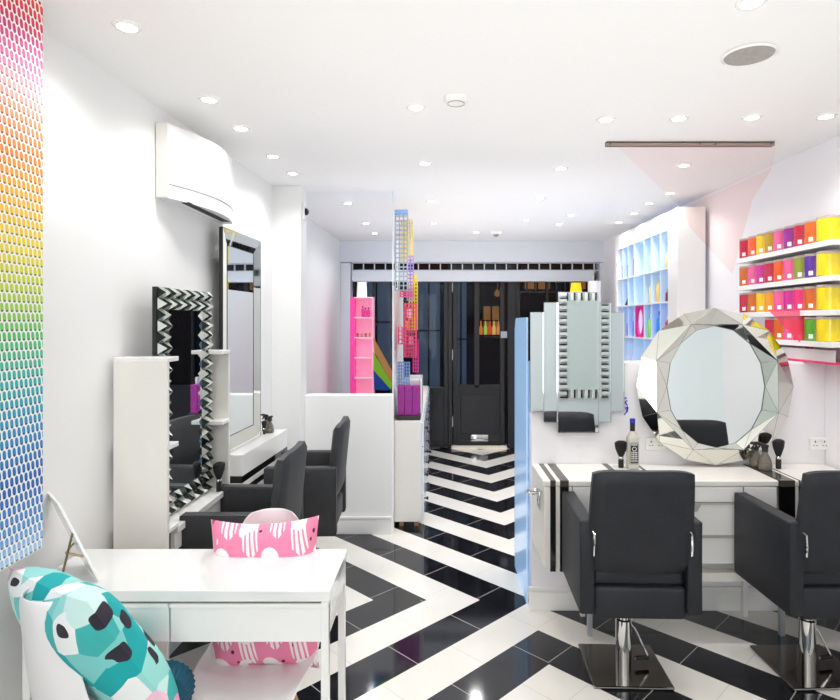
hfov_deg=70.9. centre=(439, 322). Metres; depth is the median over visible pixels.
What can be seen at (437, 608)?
floor
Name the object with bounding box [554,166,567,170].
recessed light
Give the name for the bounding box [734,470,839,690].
salon chair
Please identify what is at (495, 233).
ceiling sensor
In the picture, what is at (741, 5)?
recessed light
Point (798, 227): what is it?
tub
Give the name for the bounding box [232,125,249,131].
recessed light
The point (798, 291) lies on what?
tub
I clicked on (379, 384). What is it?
film
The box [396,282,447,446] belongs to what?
window
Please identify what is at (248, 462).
console table
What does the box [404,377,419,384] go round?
box
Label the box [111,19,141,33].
recessed light
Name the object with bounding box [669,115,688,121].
recessed light
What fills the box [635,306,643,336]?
ornate frame
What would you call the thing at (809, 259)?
tub
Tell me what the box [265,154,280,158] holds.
recessed light
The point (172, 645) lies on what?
baseboard
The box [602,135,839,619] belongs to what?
wall
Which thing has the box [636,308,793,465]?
round mirror
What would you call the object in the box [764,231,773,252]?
tub
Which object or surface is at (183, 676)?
round cushion
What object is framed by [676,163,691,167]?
recessed light
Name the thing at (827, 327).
tub
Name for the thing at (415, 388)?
magazine file
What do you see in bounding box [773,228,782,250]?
tub
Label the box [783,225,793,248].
tub
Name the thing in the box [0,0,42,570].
panel
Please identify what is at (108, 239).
wall
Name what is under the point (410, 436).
base cabinet
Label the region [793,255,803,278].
tub
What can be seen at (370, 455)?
wall
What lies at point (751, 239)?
tub
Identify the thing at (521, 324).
panel
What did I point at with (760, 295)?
tub
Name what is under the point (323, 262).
wall
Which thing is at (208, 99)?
recessed light
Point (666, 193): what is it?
recessed light
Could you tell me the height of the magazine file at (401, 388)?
0.216 m
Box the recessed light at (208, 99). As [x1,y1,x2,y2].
[198,95,219,103]
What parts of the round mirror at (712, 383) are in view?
glass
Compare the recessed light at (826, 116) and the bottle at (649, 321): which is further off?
the bottle at (649, 321)
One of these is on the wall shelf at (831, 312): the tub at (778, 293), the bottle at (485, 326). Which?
the tub at (778, 293)
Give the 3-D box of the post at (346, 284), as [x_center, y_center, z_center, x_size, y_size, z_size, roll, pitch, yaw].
[-1.099,0.400,6.950,0.117,2.200,0.200,0,0,0]
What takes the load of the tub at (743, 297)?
on the wall shelf at (831, 312)
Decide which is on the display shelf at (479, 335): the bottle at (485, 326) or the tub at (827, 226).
the bottle at (485, 326)
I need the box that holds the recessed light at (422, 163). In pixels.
[418,161,431,165]
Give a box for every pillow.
[7,567,179,699]
[211,515,319,668]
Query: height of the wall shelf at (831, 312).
0.028 m
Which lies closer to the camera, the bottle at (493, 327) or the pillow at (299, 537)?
the pillow at (299, 537)
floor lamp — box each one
[570,283,581,291]
[588,281,600,301]
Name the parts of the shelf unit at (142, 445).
shelf, shelf, shelf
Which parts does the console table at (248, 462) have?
panel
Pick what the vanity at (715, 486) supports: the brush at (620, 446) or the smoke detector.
the brush at (620, 446)
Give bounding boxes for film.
[373,337,391,382]
[373,352,391,388]
[373,370,390,389]
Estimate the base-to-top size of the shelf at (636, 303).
0.012 m
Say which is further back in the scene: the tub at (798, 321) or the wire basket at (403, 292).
the wire basket at (403, 292)
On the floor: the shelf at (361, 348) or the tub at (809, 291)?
the shelf at (361, 348)
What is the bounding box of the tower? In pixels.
[208,350,229,487]
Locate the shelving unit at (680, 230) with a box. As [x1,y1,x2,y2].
[615,207,704,360]
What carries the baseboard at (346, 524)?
attached to the wall at (370, 455)
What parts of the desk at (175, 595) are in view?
leg, drawer, drawer, leg, leg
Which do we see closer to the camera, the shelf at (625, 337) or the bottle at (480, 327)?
the shelf at (625, 337)
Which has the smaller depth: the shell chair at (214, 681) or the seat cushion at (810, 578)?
the shell chair at (214, 681)
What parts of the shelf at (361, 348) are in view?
panel, shelf, shelf, shelf, panel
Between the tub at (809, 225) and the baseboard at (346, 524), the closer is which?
the tub at (809, 225)
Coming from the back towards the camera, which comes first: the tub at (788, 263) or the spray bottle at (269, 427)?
the spray bottle at (269, 427)
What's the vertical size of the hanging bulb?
0.350 m
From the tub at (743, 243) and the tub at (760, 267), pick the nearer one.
the tub at (760, 267)
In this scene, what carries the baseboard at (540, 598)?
attached to the wall at (805, 420)
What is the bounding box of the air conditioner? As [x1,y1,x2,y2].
[156,122,233,223]
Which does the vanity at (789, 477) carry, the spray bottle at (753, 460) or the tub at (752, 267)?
the spray bottle at (753, 460)
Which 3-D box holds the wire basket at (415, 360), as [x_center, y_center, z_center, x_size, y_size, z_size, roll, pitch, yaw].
[-0.212,0.285,5.150,0.049,0.282,0.106,0,0,0]
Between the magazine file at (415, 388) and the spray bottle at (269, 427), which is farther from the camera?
the magazine file at (415, 388)
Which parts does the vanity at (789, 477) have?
leg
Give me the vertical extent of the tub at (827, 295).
0.124 m
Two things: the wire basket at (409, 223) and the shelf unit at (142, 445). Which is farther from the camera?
the wire basket at (409, 223)
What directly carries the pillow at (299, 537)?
on the shell chair at (214, 681)
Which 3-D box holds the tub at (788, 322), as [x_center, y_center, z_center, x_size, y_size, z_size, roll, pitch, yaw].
[1.935,0.029,3.229,0.098,0.124,0.098,0,0,0]
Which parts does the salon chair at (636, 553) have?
armrest, plate, seat, pump lever, backrest, armrest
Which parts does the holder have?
arm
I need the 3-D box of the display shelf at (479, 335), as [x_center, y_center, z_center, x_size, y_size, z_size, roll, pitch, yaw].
[0.880,0.221,10.370,0.440,0.034,0.140,0,0,0]
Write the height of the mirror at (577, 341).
0.725 m
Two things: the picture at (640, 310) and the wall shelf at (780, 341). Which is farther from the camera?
the picture at (640, 310)
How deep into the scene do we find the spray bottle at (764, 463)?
2.94 m
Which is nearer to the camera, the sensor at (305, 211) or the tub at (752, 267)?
the tub at (752, 267)
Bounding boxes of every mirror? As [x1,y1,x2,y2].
[48,492,99,580]
[152,286,213,515]
[219,226,260,452]
[530,292,623,432]
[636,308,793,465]
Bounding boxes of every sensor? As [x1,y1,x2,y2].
[302,203,308,220]
[490,230,501,236]
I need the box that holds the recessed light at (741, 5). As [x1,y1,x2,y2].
[734,0,766,10]
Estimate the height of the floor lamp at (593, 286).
1.960 m
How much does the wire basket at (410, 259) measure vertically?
0.360 m
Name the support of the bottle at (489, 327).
on the display shelf at (479, 335)
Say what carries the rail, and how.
attached to the wall
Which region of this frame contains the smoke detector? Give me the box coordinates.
[444,93,467,106]
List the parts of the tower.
shelf, shelf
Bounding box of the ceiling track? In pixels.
[605,141,774,146]
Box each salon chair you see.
[179,441,306,548]
[264,416,349,536]
[562,470,701,690]
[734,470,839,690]
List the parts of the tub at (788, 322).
lid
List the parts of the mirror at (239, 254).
glass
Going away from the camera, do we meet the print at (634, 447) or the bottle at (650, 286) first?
the print at (634, 447)
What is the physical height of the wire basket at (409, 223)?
0.334 m
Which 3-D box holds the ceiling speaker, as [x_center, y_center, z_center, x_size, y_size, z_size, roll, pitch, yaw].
[1.091,-0.945,2.083,0.184,0.010,0.184,0,0,0]
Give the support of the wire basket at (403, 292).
attached to the board
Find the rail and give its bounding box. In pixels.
[352,270,593,281]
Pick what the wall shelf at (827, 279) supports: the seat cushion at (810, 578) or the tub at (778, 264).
the tub at (778, 264)
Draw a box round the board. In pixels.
[394,240,403,420]
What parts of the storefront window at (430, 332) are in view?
pane, pane, pane, pane, pane, pane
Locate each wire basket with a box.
[395,210,407,290]
[397,362,409,384]
[398,327,406,343]
[400,291,412,296]
[401,220,412,261]
[404,303,416,356]
[407,256,413,300]
[409,275,417,329]
[413,339,418,371]
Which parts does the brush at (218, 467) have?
handle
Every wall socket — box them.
[645,438,665,449]
[809,438,826,449]
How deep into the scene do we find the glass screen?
4.23 m
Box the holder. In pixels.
[525,488,541,510]
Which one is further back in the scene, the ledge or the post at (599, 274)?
the post at (599, 274)
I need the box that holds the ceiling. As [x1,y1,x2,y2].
[43,0,839,240]
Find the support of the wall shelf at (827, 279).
attached to the wall at (801, 187)
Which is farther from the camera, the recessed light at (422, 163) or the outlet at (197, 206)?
the recessed light at (422, 163)
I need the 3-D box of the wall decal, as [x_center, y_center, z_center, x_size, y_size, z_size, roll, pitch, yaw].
[0.973,0.436,3.085,0.026,0.094,0.010,0,0,0]
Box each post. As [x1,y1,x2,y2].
[340,263,352,392]
[596,263,602,301]
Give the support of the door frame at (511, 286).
attached to the wall
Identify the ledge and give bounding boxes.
[169,488,222,548]
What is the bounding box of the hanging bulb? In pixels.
[494,282,499,296]
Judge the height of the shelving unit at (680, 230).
2.350 m
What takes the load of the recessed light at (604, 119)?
in the ceiling
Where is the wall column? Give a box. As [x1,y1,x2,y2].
[272,186,305,449]
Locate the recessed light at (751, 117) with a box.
[741,114,762,120]
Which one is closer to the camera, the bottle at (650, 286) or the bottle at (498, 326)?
the bottle at (650, 286)
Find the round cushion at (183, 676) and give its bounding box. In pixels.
[166,659,195,699]
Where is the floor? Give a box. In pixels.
[169,444,839,699]
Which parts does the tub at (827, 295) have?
lid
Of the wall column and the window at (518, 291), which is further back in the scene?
the window at (518, 291)
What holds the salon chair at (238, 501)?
on the floor
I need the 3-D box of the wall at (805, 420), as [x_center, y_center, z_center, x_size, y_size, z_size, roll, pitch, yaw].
[1.247,0.853,3.143,1.538,1.295,0.113,0,0,0]
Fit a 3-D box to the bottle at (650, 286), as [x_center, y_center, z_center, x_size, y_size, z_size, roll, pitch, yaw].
[1.782,-0.261,4.955,0.048,0.190,0.047,0,0,0]
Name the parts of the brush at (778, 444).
handle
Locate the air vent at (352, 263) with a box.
[352,263,598,270]
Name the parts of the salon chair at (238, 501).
armrest, armrest, backrest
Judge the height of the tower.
1.370 m
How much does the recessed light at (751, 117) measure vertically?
0.006 m
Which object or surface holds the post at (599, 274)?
attached to the wall
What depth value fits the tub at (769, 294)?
3.39 m
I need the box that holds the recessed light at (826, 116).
[815,113,836,119]
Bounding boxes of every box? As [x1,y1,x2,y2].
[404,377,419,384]
[781,347,839,364]
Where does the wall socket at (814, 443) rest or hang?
attached to the wall at (805, 420)
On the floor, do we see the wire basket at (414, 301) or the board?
the board
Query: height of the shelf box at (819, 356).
0.070 m
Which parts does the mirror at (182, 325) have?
glass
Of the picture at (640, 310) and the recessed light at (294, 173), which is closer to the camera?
the recessed light at (294, 173)
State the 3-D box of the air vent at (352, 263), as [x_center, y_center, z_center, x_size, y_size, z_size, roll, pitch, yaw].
[0.423,-0.670,6.930,2.913,0.123,0.020,0,0,0]
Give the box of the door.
[451,282,506,448]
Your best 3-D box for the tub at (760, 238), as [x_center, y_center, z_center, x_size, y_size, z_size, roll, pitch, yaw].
[1.935,-0.468,3.510,0.098,0.124,0.098,0,0,0]
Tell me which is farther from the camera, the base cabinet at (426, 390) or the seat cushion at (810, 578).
the base cabinet at (426, 390)
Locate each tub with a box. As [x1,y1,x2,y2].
[739,238,747,257]
[739,266,747,285]
[739,293,747,312]
[748,235,755,256]
[748,264,755,284]
[748,292,755,311]
[756,233,764,254]
[756,263,764,283]
[756,291,764,311]
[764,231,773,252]
[764,261,773,282]
[764,290,773,311]
[764,317,773,335]
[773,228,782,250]
[773,259,783,281]
[773,289,783,310]
[773,317,783,338]
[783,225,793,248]
[783,257,793,280]
[783,288,793,310]
[783,317,793,339]
[793,222,803,246]
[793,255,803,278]
[793,287,803,310]
[793,317,803,339]
[804,219,815,244]
[804,253,816,277]
[804,286,816,309]
[804,317,815,340]
[816,215,839,241]
[816,250,839,276]
[816,284,839,309]
[816,316,839,341]
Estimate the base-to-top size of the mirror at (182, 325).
0.945 m
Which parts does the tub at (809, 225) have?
lid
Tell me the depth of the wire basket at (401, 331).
4.45 m
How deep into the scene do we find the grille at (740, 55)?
2.07 m
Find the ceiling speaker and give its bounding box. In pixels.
[720,42,778,66]
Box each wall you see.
[0,27,271,699]
[305,393,393,533]
[306,217,340,394]
[340,241,603,262]
[528,361,824,591]
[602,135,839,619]
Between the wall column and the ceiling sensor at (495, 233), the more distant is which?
the ceiling sensor at (495, 233)
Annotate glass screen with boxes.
[392,191,393,394]
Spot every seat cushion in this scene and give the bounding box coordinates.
[594,570,682,584]
[804,572,839,585]
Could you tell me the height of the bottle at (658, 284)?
0.200 m
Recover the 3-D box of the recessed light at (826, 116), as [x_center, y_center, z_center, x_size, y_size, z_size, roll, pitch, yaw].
[1.772,-0.947,2.708,0.088,0.006,0.088,0,0,0]
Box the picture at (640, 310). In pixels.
[639,309,642,333]
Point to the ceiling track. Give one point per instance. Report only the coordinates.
(608, 143)
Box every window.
[353,264,595,412]
[353,282,394,392]
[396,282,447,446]
[516,273,595,317]
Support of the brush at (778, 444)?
on the vanity at (789, 477)
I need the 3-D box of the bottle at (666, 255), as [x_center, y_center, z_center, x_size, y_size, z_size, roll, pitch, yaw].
[1.782,-0.501,4.600,0.048,0.150,0.047,0,0,0]
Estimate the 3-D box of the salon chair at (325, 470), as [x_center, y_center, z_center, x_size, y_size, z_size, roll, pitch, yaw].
[-0.760,1.036,3.491,0.444,0.928,0.478,0,0,-2]
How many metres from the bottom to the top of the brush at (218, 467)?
0.139 m
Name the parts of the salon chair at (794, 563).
armrest, plate, backrest, seat, pump lever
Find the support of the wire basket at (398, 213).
attached to the board
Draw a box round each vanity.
[532,464,777,635]
[743,464,837,635]
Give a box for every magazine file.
[398,385,404,414]
[405,385,412,414]
[412,385,419,414]
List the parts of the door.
panel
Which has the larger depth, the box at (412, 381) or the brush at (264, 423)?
the box at (412, 381)
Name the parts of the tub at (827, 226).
lid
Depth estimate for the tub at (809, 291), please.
3.02 m
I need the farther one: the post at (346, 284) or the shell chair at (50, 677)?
the post at (346, 284)
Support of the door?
in the wall
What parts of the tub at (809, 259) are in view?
lid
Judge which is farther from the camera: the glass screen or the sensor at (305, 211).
the glass screen
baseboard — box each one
[169,640,181,655]
[336,516,390,533]
[528,586,777,610]
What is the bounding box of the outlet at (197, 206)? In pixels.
[182,202,228,221]
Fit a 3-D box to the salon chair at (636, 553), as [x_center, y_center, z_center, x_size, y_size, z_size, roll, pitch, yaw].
[0.797,1.036,2.496,0.478,0.928,0.485,0,0,2]
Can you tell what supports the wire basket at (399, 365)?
attached to the board
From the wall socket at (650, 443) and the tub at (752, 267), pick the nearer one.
the wall socket at (650, 443)
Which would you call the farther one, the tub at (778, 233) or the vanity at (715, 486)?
the tub at (778, 233)
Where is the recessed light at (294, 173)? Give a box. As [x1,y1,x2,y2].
[286,171,299,175]
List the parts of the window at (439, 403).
panel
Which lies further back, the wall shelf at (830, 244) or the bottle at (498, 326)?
the bottle at (498, 326)
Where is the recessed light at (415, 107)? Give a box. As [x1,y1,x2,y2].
[406,103,425,111]
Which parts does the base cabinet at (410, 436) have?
drawer, drawer, drawer, drawer, drawer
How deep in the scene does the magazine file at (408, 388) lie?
4.38 m
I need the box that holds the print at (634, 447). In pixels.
[630,443,638,463]
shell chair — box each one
[19,587,201,699]
[191,508,319,699]
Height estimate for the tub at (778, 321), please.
0.124 m
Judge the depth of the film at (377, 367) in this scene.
4.23 m
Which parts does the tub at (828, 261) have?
lid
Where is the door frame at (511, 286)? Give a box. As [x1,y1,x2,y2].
[448,264,515,448]
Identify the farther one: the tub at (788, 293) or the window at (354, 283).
the window at (354, 283)
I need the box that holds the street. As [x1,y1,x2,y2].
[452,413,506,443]
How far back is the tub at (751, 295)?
3.58 m
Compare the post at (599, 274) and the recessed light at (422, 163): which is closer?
the recessed light at (422, 163)
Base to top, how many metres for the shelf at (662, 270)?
0.012 m
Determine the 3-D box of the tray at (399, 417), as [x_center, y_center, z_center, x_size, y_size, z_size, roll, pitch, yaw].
[-0.233,0.702,4.490,0.175,0.035,0.260,0,0,0]
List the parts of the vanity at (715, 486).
door, leg, drawer, finger pull, drawer, finger pull, drawer, rail, leg, door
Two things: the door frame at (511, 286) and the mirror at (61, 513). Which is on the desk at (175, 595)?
the mirror at (61, 513)
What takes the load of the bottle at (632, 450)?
on the vanity at (715, 486)
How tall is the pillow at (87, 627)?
0.431 m
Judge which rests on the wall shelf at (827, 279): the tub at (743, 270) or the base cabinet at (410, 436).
the tub at (743, 270)
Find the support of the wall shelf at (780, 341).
attached to the wall at (801, 187)
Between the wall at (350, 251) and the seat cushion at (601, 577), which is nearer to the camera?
the seat cushion at (601, 577)
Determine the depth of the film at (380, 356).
4.23 m
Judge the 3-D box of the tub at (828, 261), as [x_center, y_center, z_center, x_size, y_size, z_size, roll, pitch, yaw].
[1.935,-0.294,2.933,0.112,0.124,0.112,0,0,0]
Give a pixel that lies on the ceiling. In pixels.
(326, 87)
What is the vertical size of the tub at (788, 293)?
0.124 m
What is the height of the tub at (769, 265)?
0.124 m
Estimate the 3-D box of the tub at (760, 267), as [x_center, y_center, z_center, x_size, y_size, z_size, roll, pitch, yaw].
[1.935,-0.294,3.510,0.098,0.124,0.098,0,0,0]
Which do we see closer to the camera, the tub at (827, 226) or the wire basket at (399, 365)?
the tub at (827, 226)
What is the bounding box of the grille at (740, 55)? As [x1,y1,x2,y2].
[724,46,774,65]
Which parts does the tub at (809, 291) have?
lid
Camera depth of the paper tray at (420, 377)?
4.65 m
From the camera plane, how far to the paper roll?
6.15 m
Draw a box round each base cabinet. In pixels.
[394,400,429,525]
[423,386,431,472]
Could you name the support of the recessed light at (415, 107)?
in the ceiling
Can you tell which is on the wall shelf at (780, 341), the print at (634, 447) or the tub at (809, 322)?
the tub at (809, 322)
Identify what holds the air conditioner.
attached to the wall at (108, 239)
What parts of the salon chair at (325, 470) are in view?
armrest, armrest, backrest, seat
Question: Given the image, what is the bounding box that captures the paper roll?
[357,282,366,296]
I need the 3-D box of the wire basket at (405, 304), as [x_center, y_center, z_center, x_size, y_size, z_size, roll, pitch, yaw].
[-0.231,0.056,4.660,0.090,0.418,0.226,0,0,0]
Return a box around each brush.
[213,461,224,491]
[261,420,266,433]
[615,440,626,467]
[772,439,784,468]
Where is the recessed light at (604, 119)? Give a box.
[596,116,615,122]
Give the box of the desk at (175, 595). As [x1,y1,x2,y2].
[22,549,346,699]
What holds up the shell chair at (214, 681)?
on the floor
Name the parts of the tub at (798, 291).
lid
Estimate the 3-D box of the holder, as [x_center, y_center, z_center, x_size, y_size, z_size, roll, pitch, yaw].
[0.441,0.834,2.799,0.072,0.104,0.068,0,0,41]
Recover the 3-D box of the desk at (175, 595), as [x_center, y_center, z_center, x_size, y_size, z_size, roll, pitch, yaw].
[-0.772,1.140,1.877,0.905,0.720,0.324,0,0,0]
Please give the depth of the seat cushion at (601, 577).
2.35 m
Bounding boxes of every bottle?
[261,414,268,430]
[266,416,273,432]
[479,321,482,334]
[484,321,486,334]
[488,321,491,334]
[492,321,495,334]
[497,321,499,334]
[626,418,638,468]
[648,314,650,337]
[649,286,650,302]
[656,278,659,301]
[656,311,659,333]
[665,249,667,267]
[749,442,759,467]
[753,441,772,470]
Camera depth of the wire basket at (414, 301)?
4.99 m
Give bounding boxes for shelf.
[350,297,374,392]
[479,335,499,336]
[617,267,667,280]
[617,301,667,306]
[624,336,652,339]
[734,239,839,263]
[734,275,839,290]
[743,309,839,316]
[776,339,839,347]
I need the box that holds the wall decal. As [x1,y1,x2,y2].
[624,397,628,414]
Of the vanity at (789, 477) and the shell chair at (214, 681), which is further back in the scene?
the vanity at (789, 477)
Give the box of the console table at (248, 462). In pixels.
[230,429,287,483]
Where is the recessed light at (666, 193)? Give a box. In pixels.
[664,192,675,194]
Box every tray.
[397,413,420,419]
[410,375,422,417]
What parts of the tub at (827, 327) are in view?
lid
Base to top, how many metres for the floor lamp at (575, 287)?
1.934 m
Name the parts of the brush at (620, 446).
handle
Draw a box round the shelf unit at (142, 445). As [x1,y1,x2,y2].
[113,356,178,660]
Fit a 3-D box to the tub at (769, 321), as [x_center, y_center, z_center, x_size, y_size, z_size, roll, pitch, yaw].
[1.935,0.029,3.418,0.098,0.124,0.098,0,0,0]
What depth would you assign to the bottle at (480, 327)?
10.37 m
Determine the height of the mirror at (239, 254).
1.202 m
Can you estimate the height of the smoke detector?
0.026 m
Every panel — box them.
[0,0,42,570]
[515,317,527,603]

